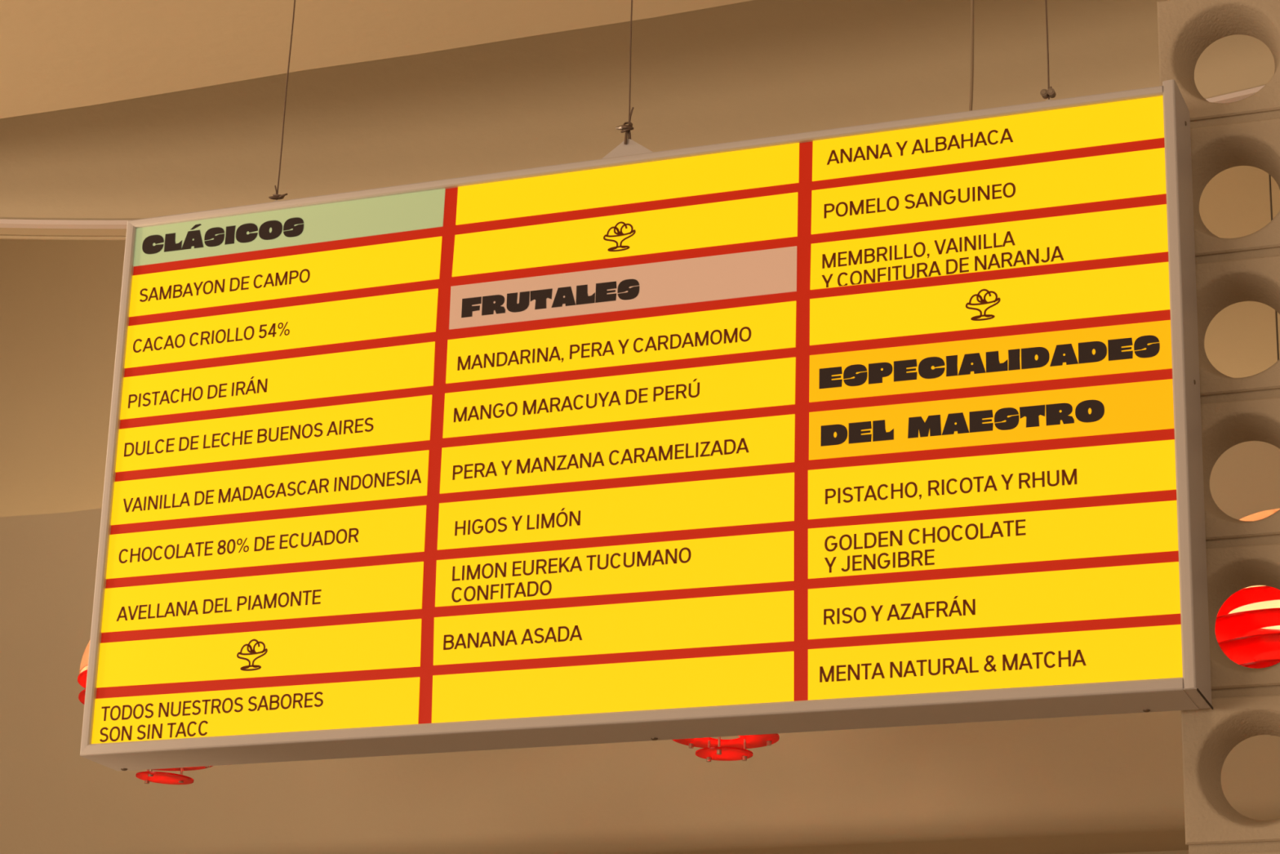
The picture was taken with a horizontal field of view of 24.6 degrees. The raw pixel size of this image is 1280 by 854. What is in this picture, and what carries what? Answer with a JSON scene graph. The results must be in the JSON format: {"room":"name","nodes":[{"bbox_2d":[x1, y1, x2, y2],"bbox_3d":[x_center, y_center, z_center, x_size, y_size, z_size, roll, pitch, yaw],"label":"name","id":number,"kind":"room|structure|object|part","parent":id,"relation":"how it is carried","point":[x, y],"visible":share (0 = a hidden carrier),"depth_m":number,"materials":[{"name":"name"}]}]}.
{"room":"eatery","nodes":[
{"label":"eatery","id":0,"kind":"room"},
{"bbox_2d":[0,0,752,118],"bbox_3d":[-2.306,-3.404,2.856,18.000,2.132,10.207,-6,-20,20],"label":"ceiling","id":1,"kind":"structure","parent":0,"point":[55,55],"depth_m":6.96,"materials":[{"name":"paint"}]},
{"bbox_2d":[268,0,295,199],"bbox_3d":[-0.685,-0.857,5.782,0.039,0.886,0.026,-6,-20,20],"label":"cable","id":2,"kind":"object","parent":1,"relation":"hanging from","point":[276,197],"visible":1,"depth_m":5.69,"materials":[{"name":"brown metal"}]},
{"bbox_2d":[80,79,1213,771],"bbox_3d":[-0.030,0.003,5.235,2.038,1.117,0.143,-6,-20,20],"label":"menu sign","id":3,"kind":"object","parent":2,"relation":"hanging from","point":[898,423],"visible":1,"depth_m":5.13,"materials":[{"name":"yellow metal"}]},
{"bbox_3d":[-0.976,0.119,5.570,0.018,1.056,0.138,-6,-20,20],"label":"rail","id":4,"kind":"part","parent":3,"relation":"part of","materials":[{"name":"white metal"}]},
{"bbox_3d":[-0.056,0.519,5.062,2.014,0.022,0.138,-6,-20,20],"label":"rail","id":5,"kind":"part","parent":3,"relation":"part of","materials":[{"name":"white metal"}]},
{"bbox_3d":[-0.029,-0.463,5.395,2.014,0.016,0.138,-6,-20,20],"label":"rail","id":6,"kind":"part","parent":3,"relation":"part of","materials":[{"name":"white metal"}]},
{"bbox_3d":[0.910,-0.067,4.881,0.022,1.061,0.138,-6,-20,20],"label":"rail","id":7,"kind":"part","parent":3,"relation":"part of","materials":[{"name":"white metal"}]},
{"bbox_2d":[615,0,634,144],"bbox_3d":[-0.017,-0.930,5.537,0.034,0.868,0.024,-6,-20,20],"label":"cable","id":8,"kind":"object","parent":1,"relation":"hanging from","point":[626,128],"visible":1,"depth_m":5.42,"materials":[{"name":"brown metal"}]},
{"bbox_2d":[968,0,973,111],"bbox_3d":[0.606,-0.961,5.320,0.031,0.917,0.006,-6,-20,20],"label":"power cord","id":9,"kind":"object","parent":1,"relation":"hanging from","point":[971,1],"visible":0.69,"depth_m":5.22,"materials":[{"name":"brown plastic"}]},
{"bbox_2d":[1040,0,1056,99],"bbox_3d":[0.725,-0.994,5.262,0.026,0.886,0.016,-6,-20,20],"label":"cable","id":10,"kind":"object","parent":1,"relation":"hanging from","point":[1050,93],"visible":1,"depth_m":5.13,"materials":[{"name":"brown metal"}]},
{"bbox_2d":[0,0,1275,235],"bbox_3d":[0.074,-1.801,7.432,7.261,2.107,1.317,-6,-20,20],"label":"wall","id":11,"kind":"structure","parent":0,"point":[754,68],"depth_m":7.83,"materials":[{"name":"paint"}]},
{"bbox_2d":[0,235,125,239],"bbox_3d":[0.063,-0.787,7.135,7.284,0.006,1.262,-6,-20,20],"label":"trim","id":12,"kind":"structure","parent":11,"relation":"attached to","point":[2,237],"depth_m":8.06,"materials":[{"name":"paint"}]},
{"bbox_2d":[0,84,1265,228],"bbox_3d":[0.035,-0.815,7.067,7.188,0.013,1.261,-6,-20,20],"label":"trim","id":13,"kind":"structure","parent":11,"relation":"attached to","point":[1238,95],"depth_m":7.96,"materials":[{"name":"white paint"}]},
{"bbox_2d":[0,440,1279,853],"bbox_3d":[0.870,0.785,10.438,18.000,1.456,0.430,-6,-20,20],"label":"wall","id":14,"kind":"structure","parent":0,"point":[1105,783],"depth_m":10.41,"materials":[{"name":"paint"}]},
{"bbox_2d":[0,165,1279,516],"bbox_3d":[1.197,1.855,11.048,18.000,6.650,0.200,-6,-20,20],"label":"wall","id":15,"kind":"structure","parent":0,"point":[60,300],"depth_m":13.14,"materials":[{"name":"paint"}]},
{"bbox_2d":[1100,849,1188,853],"bbox_3d":[0.913,3.177,9.924,18.000,3.410,0.170,-6,-20,20],"label":"wall","id":16,"kind":"structure","parent":0,"point":[1181,851],"depth_m":10.08,"materials":[{"name":"paint"}]},
{"bbox_3d":[0.421,-2.121,9.975,18.000,0.150,5.100,-6,-20,20],"label":"ceiling","id":17,"kind":"structure","parent":0,"visible":0},
{"bbox_2d":[77,640,213,784],"bbox_3d":[-1.410,-0.517,9.402,0.540,3.351,0.540,-6,-20,20],"label":"pendant lamp","id":18,"kind":"object","parent":17,"relation":"hanging from","point":[161,777],"visible":0.15,"depth_m":8.88,"materials":[{"name":"red plastic"}]},
{"bbox_3d":[-1.442,0.654,9.005,0.532,0.245,0.532,-6,-20,20],"label":"lamp shade","id":19,"kind":"part","parent":18,"relation":"part of","materials":[{"name":"beige"}]},
{"bbox_2d":[672,733,779,761],"bbox_3d":[0.297,-0.533,9.385,0.540,3.244,0.540,-6,-20,20],"label":"pendant lamp","id":20,"kind":"object","parent":17,"relation":"hanging from","point":[731,749],"visible":0.12,"depth_m":8.91,"materials":[{"name":"red plastic"}]},
{"bbox_3d":[0.238,0.943,8.819,0.008,0.060,0.007,-6,-20,20],"label":"rod","id":21,"kind":"part","parent":20,"relation":"part of","materials":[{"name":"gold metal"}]},
{"bbox_3d":[0.318,0.970,8.893,0.008,0.060,0.007,-6,-20,20],"label":"rod","id":22,"kind":"part","parent":20,"relation":"part of","materials":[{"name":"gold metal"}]},
{"bbox_2d":[1215,173,1279,735],"bbox_3d":[1.657,-0.909,7.766,0.540,3.499,0.540,-6,-20,20],"label":"pendant lamp","id":23,"kind":"object","parent":17,"relation":"hanging from","point":[1247,624],"visible":0.27,"depth_m":7.18,"materials":[{"name":"red"}]},
{"bbox_3d":[1.623,0.333,7.346,0.532,0.245,0.532,-6,-20,20],"label":"lamp shade","id":24,"kind":"part","parent":23,"relation":"part of","materials":[{"name":"beige"}]},
{"bbox_3d":[1.664,-1.171,7.855,0.004,2.945,0.004,-15,-25,41],"label":"cord","id":25,"kind":"part","parent":23,"relation":"part of","materials":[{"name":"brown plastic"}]},
{"bbox_3d":[1.395,1.900,4.160,1.140,2.154,0.080,-6,-20,20],"label":"wall partition","id":26,"kind":"structure","parent":0,"visible":0},
{"bbox_3d":[1.006,0.806,4.698,0.240,0.240,0.080,-6,-20,20],"label":"block","id":27,"kind":"object","parent":26,"relation":"on","visible":0},
{"bbox_2d":[1181,694,1279,853],"bbox_3d":[1.012,0.571,4.778,0.240,0.256,0.080,-6,-20,20],"label":"block","id":28,"kind":"object","parent":27,"relation":"on","point":[1212,825],"visible":0.94,"depth_m":4.78,"materials":[{"name":"paint"}]},
{"bbox_2d":[1205,542,1279,697],"bbox_3d":[1.019,0.330,4.859,0.240,0.256,0.080,-6,-20,20],"label":"block","id":29,"kind":"object","parent":28,"relation":"on","point":[1229,570],"visible":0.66,"depth_m":4.87,"materials":[{"name":"paint"}]},
{"bbox_2d":[1200,396,1279,548],"bbox_3d":[1.026,0.088,4.941,0.240,0.256,0.080,-6,-20,20],"label":"block","id":30,"kind":"object","parent":29,"relation":"on","point":[1225,424],"visible":0.61,"depth_m":4.95,"materials":[{"name":"paint"}]},
{"bbox_2d":[1195,255,1279,404],"bbox_3d":[1.032,-0.154,5.024,0.240,0.256,0.080,-6,-20,20],"label":"block","id":31,"kind":"object","parent":30,"relation":"on","point":[1220,285],"visible":0.69,"depth_m":5.02,"materials":[{"name":"paint"}]},
{"bbox_2d":[1190,117,1279,264],"bbox_3d":[1.039,-0.396,5.106,0.240,0.256,0.080,-6,-20,20],"label":"block","id":32,"kind":"object","parent":31,"relation":"on","point":[1215,149],"visible":0.6,"depth_m":5.10,"materials":[{"name":"paint"}]},
{"bbox_2d":[1156,0,1279,128],"bbox_3d":[1.046,-0.638,5.188,0.240,0.256,0.080,-6,-20,20],"label":"block","id":33,"kind":"object","parent":32,"relation":"on","point":[1185,28],"visible":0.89,"depth_m":5.20,"materials":[{"name":"paint"}]}
]}

